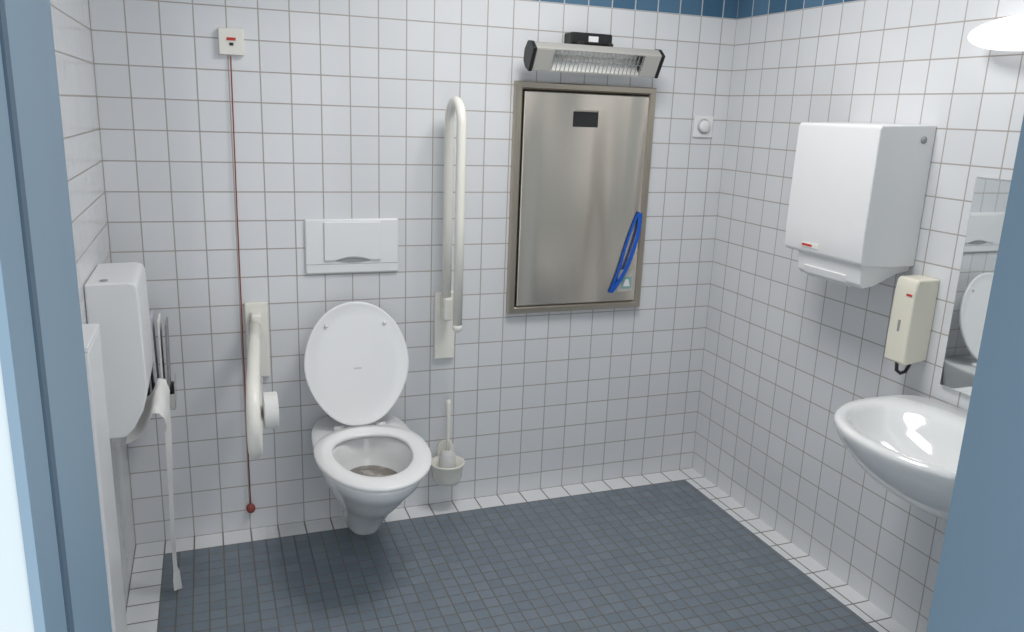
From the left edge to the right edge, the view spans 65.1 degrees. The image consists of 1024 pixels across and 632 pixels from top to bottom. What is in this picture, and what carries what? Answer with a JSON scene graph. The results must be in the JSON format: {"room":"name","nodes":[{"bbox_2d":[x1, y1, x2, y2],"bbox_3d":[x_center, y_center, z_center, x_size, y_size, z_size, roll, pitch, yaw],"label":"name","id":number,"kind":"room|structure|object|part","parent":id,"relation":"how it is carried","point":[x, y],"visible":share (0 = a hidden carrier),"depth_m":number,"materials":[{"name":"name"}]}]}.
{"room":"public restroom","nodes":[
{"label":"public restroom","id":0,"kind":"room"},
{"bbox_2d":[0,362,33,631],"bbox_3d":[-0.856,0.229,0.313,1.219,2.500,0.208,-3,15,-20],"label":"wall","id":1,"kind":"structure","parent":0,"point":[15,602],"depth_m":0.40,"materials":[{"name":"paint"}]},
{"bbox_2d":[0,0,111,631],"bbox_3d":[-0.316,0.367,0.561,0.060,2.150,0.214,-3,15,-20],"label":"trim","id":2,"kind":"structure","parent":1,"relation":"attached to","point":[29,22],"depth_m":0.46,"materials":[{"name":"blue paint"}]},
{"bbox_2d":[50,0,135,607],"bbox_3d":[-0.984,-0.093,1.563,0.120,2.500,2.300,-3,15,-20],"label":"wall","id":3,"kind":"structure","parent":0,"point":[70,18],"depth_m":2.25,"materials":[{"name":"tile"}]},
{"bbox_2d":[84,262,152,438],"bbox_3d":[-1.106,0.087,2.283,0.131,0.437,0.300,-3,15,-20],"label":"dispenser","id":4,"kind":"object","parent":3,"relation":"attached to","point":[116,295],"visible":0.94,"depth_m":2.15,"materials":[{"name":"white plastic"}]},
{"bbox_2d":[126,378,181,590],"bbox_3d":[-1.077,0.588,2.431,0.105,0.743,0.305,-3,15,-20],"label":"paper strip","id":5,"kind":"object","parent":4,"relation":"hanging from","point":[158,401],"visible":0.94,"depth_m":2.47,"materials":[{"name":"white paper"}]},
{"bbox_2d":[146,373,176,409],"bbox_3d":[-1.204,0.196,2.633,0.180,0.204,0.136,-3,15,-20],"label":"holder","id":6,"kind":"object","parent":3,"relation":"attached to","point":[173,397],"visible":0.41,"depth_m":2.62,"materials":[{"name":"silver metal"}]},
{"bbox_2d":[149,367,154,393],"bbox_3d":[-1.188,0.161,2.630,0.015,0.262,0.114,-3,15,-20],"label":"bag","id":7,"kind":"object","parent":6,"relation":"on","point":[151,383],"visible":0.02,"depth_m":2.62,"materials":[{"name":"grey plastic"}]},
{"bbox_2d":[150,310,159,383],"bbox_3d":[-1.170,0.139,2.631,0.011,0.304,0.114,-3,15,-20],"label":"bag","id":8,"kind":"object","parent":6,"relation":"on","point":[155,357],"visible":0.52,"depth_m":2.59,"materials":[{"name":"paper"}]},
{"bbox_3d":[-1.183,0.283,2.591,0.174,0.050,0.003,-3,15,-20],"label":"plate","id":9,"kind":"part","parent":6,"relation":"part of","materials":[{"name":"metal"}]},
{"bbox_2d":[157,313,164,378],"bbox_3d":[-1.152,0.145,2.639,0.006,0.290,0.114,-3,15,-20],"label":"bag","id":10,"kind":"object","parent":6,"relation":"on","point":[159,326],"visible":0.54,"depth_m":2.60,"materials":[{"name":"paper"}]},
{"bbox_3d":[-1.229,0.251,2.711,0.174,0.050,0.003,-3,15,-20],"label":"plate","id":11,"kind":"part","parent":6,"relation":"part of","materials":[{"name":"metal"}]},
{"bbox_2d":[165,317,171,393],"bbox_3d":[-1.134,0.151,2.648,0.011,0.276,0.114,-3,15,-20],"label":"bag","id":12,"kind":"object","parent":6,"relation":"on","point":[166,320],"visible":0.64,"depth_m":2.61,"materials":[{"name":"grey plastic"}]},
{"bbox_3d":[-1.123,0.248,2.678,0.002,0.080,0.130,-3,15,-20],"label":"plate","id":13,"kind":"part","parent":6,"relation":"part of","materials":[{"name":"silver metal"}]},
{"bbox_2d":[88,0,738,543],"bbox_3d":[-0.242,-0.453,3.089,2.568,2.500,0.120,-3,15,-20],"label":"wall","id":14,"kind":"structure","parent":0,"point":[339,106],"depth_m":2.96,"materials":[{"name":"tile"}]},
{"bbox_2d":[218,27,244,55],"bbox_3d":[-0.920,-0.898,2.628,0.080,0.084,0.025,-3,15,-20],"label":"alarm box","id":15,"kind":"object","parent":14,"relation":"attached to","point":[230,40],"visible":1,"depth_m":2.62,"materials":[{"name":"white plastic"}]},
{"bbox_2d":[230,55,254,512],"bbox_3d":[-0.958,-0.055,2.834,0.033,1.652,0.033,-3,15,-20],"label":"pull cord","id":16,"kind":"object","parent":15,"relation":"hanging from","point":[250,508],"visible":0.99,"depth_m":2.81,"materials":[{"name":"red fabric"}]},
{"bbox_3d":[-0.987,0.727,3.033,0.033,0.037,0.033,-3,15,-20],"label":"knob","id":17,"kind":"part","parent":16,"relation":"part of","materials":[{"name":"red plastic"}]},
{"bbox_2d":[244,302,269,458],"bbox_3d":[-0.794,0.187,2.522,0.080,0.280,0.837,-3,15,-18],"label":"grab bar","id":18,"kind":"object","parent":14,"relation":"attached to","point":[256,313],"visible":1,"depth_m":2.47,"materials":[{"name":"white plastic"}]},
{"bbox_3d":[-0.919,0.087,2.896,0.080,0.280,0.020,-3,15,-20],"label":"wall plate","id":19,"kind":"part","parent":18,"relation":"part of","materials":[{"name":"white plastic"}]},
{"bbox_2d":[262,391,278,429],"bbox_3d":[-0.754,0.295,2.507,0.044,0.116,0.116,-3,15,-20],"label":"toilet roll","id":20,"kind":"object","parent":18,"relation":"attached to","point":[270,406],"visible":0.99,"depth_m":2.46,"materials":[{"name":"paper"}]},
{"bbox_2d":[304,218,397,273],"bbox_3d":[-0.583,-0.256,2.932,0.340,0.200,0.022,-3,15,-20],"label":"flush plate","id":21,"kind":"object","parent":14,"relation":"attached to","point":[369,244],"visible":1,"depth_m":2.92,"materials":[{"name":"white plastic"}]},
{"bbox_2d":[304,302,431,534],"bbox_3d":[-0.492,0.406,2.760,0.384,0.814,0.713,-3,15,-20],"label":"toilet","id":22,"kind":"object","parent":14,"relation":"attached to","point":[356,359],"visible":1,"depth_m":2.87,"materials":[{"name":"white ceramic"}]},
{"bbox_3d":[-0.561,0.173,2.911,0.380,0.441,0.113,-3,15,-20],"label":"lid","id":23,"kind":"part","parent":22,"relation":"part of","materials":[{"name":"white plastic"}]},
{"bbox_3d":[-0.503,0.627,2.823,0.364,0.354,0.698,-3,15,-20],"label":"bowl","id":24,"kind":"part","parent":22,"relation":"part of","materials":[{"name":"white ceramic"}]},
{"bbox_3d":[-0.460,0.468,2.681,0.384,0.020,0.518,-3,15,-20],"label":"seat","id":25,"kind":"part","parent":22,"relation":"part of","materials":[{"name":"white plastic"}]},
{"bbox_2d":[431,440,464,485],"bbox_3d":[-0.260,0.594,3.215,0.138,0.150,0.149,-3,15,-20],"label":"toilet brush holder","id":26,"kind":"object","parent":14,"relation":"attached to","point":[441,476],"visible":0.8,"depth_m":3.18,"materials":[{"name":"white plastic"}]},
{"bbox_3d":[-0.273,0.566,3.279,0.070,0.130,0.010,-3,15,-20],"label":"plate","id":27,"kind":"part","parent":26,"relation":"part of","materials":[{"name":"white plastic"}]},
{"bbox_2d":[439,399,455,467],"bbox_3d":[-0.254,0.487,3.182,0.072,0.328,0.072,-3,15,-20],"label":"toilet brush","id":28,"kind":"object","parent":26,"relation":"in","point":[447,459],"visible":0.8,"depth_m":3.17,"materials":[{"name":"white plastic"}]},
{"bbox_3d":[-0.252,0.435,3.169,0.022,0.220,0.022,-3,15,-20],"label":"handle","id":29,"kind":"part","parent":28,"relation":"part of","materials":[{"name":"white plastic"}]},
{"bbox_2d":[431,455,464,485],"bbox_3d":[-0.260,0.625,3.217,0.138,0.089,0.138,-3,15,-20],"label":"cup","id":30,"kind":"object","parent":26,"relation":"on","point":[441,476],"depth_m":3.17,"materials":[{"name":"white plastic"}]},
{"bbox_2d":[434,96,466,358],"bbox_3d":[-0.214,-0.291,2.951,0.082,0.997,0.228,-3,15,-20],"label":"grab bar","id":31,"kind":"object","parent":14,"relation":"attached to","point":[448,304],"visible":1,"depth_m":2.92,"materials":[{"name":"white plastic"}]},
{"bbox_3d":[-0.264,0.036,3.135,0.082,0.270,0.020,-3,15,-20],"label":"wall plate","id":32,"kind":"part","parent":31,"relation":"part of","materials":[{"name":"white plastic"}]},
{"bbox_2d":[506,81,656,313],"bbox_3d":[0.277,-0.458,3.198,0.595,0.895,0.041,-3,15,-20],"label":"station","id":33,"kind":"object","parent":14,"relation":"attached to","point":[581,153],"visible":1,"depth_m":3.17,"materials":[{"name":"metal"}]},
{"bbox_2d":[609,212,641,292],"bbox_3d":[0.468,-0.259,3.296,0.129,0.338,0.015,-3,15,-20],"label":"strap","id":34,"kind":"object","parent":33,"relation":"hanging from","point":[638,215],"visible":1,"depth_m":3.30,"materials":[{"name":"blue plastic"}]},
{"bbox_2d":[523,32,664,77],"bbox_3d":[0.297,-0.978,2.995,0.534,0.152,0.171,-3,15,-20],"label":"heater","id":35,"kind":"object","parent":14,"relation":"attached to","point":[580,52],"visible":1,"depth_m":2.97,"materials":[{"name":"metal"}]},
{"bbox_3d":[0.113,-0.919,2.874,0.068,0.072,0.045,-3,15,-20],"label":"bezel panel","id":36,"kind":"part","parent":35,"relation":"part of","materials":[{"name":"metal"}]},
{"bbox_2d":[551,50,644,74],"bbox_3d":[0.317,-0.930,2.950,0.366,0.068,0.040,-3,15,-20],"label":"grille","id":37,"kind":"object","parent":35,"relation":"attached to","point":[629,53],"depth_m":2.96,"materials":[{"name":"grey metal"}]},
{"bbox_3d":[0.520,-0.942,3.025,0.066,0.072,0.045,-3,15,-20],"label":"bezel panel","id":38,"kind":"part","parent":35,"relation":"part of","materials":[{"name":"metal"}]},
{"bbox_2d":[693,115,712,137],"bbox_3d":[0.795,-0.784,3.319,0.090,0.088,0.026,-3,15,-20],"label":"wall switch","id":39,"kind":"object","parent":14,"relation":"attached to","point":[703,125],"visible":1,"depth_m":3.31,"materials":[{"name":"white plastic"}]},
{"bbox_2d":[126,468,909,631],"bbox_3d":[0.394,1.283,1.635,2.568,0.100,4.000,-3,15,-20],"label":"floor","id":40,"kind":"structure","parent":0,"point":[667,551],"depth_m":2.84,"materials":[{"name":"tile"}]},
{"bbox_2d":[82,323,127,631],"bbox_3d":[-1.033,0.545,2.027,0.041,1.032,0.215,-3,15,-20],"label":"waste bin","id":41,"kind":"object","parent":40,"relation":"on","point":[91,332],"visible":0.61,"depth_m":1.97,"materials":[{"name":"white plastic"}]},
{"bbox_3d":[-1.014,0.051,1.902,0.041,0.013,0.215,-3,15,-20],"label":"lid","id":42,"kind":"part","parent":41,"relation":"part of","materials":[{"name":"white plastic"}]},
{"bbox_2d":[692,0,1023,631],"bbox_3d":[1.345,-0.224,2.426,0.120,2.500,2.300,-3,15,-20],"label":"wall","id":43,"kind":"structure","parent":0,"point":[786,347],"depth_m":2.85,"materials":[{"name":"tile"}]},
{"bbox_2d":[784,122,935,288],"bbox_3d":[1.097,-0.364,2.581,0.219,0.504,0.358,-3,15,-20],"label":"dispenser","id":44,"kind":"object","parent":43,"relation":"attached to","point":[858,190],"visible":1,"depth_m":2.46,"materials":[{"name":"white plastic"}]},
{"bbox_2d":[804,264,850,286],"bbox_3d":[1.064,-0.136,2.622,0.118,0.039,0.190,-3,15,-20],"label":"outlet","id":45,"kind":"object","parent":44,"relation":"attached to","point":[827,272],"depth_m":2.58,"materials":[{"name":"white plastic"}]},
{"bbox_2d":[834,395,967,520],"bbox_3d":[1.149,0.425,2.187,0.478,0.221,0.588,-3,15,-20],"label":"sink","id":46,"kind":"object","parent":43,"relation":"attached to","point":[910,445],"visible":0.68,"depth_m":2.26,"materials":[{"name":"white ceramic"}]},
{"bbox_2d":[884,275,938,374],"bbox_3d":[1.225,0.032,2.473,0.096,0.307,0.079,-3,15,-20],"label":"soap dispenser","id":47,"kind":"object","parent":43,"relation":"attached to","point":[908,336],"visible":1,"depth_m":2.44,"materials":[{"name":"beige plastic"}]},
{"bbox_2d":[940,177,1010,395],"bbox_3d":[1.414,-0.020,2.082,0.012,0.622,0.601,-3,15,-20],"label":"mirror","id":48,"kind":"object","parent":43,"relation":"attached to","point":[990,196],"visible":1,"depth_m":2.29,"materials":[{"name":"grey mirror"}]},
{"bbox_2d":[968,14,1023,50],"bbox_3d":[1.369,-0.701,1.959,0.109,0.096,0.570,-3,15,-20],"label":"wall lamp","id":49,"kind":"object","parent":43,"relation":"attached to","point":[1007,33],"visible":1,"depth_m":2.09,"materials":[{"name":"white plastic"}]},
{"bbox_3d":[1.207,0.113,1.077,1.350,2.500,0.208,-3,15,-20],"label":"wall","id":50,"kind":"structure","parent":0,"visible":0},
{"bbox_2d":[926,115,1023,631],"bbox_3d":[0.591,0.316,0.897,0.060,2.150,0.214,-3,15,-20],"label":"trim","id":51,"kind":"structure","parent":50,"relation":"attached to","point":[979,585],"depth_m":0.91,"materials":[{"name":"blue paint"}]}
]}

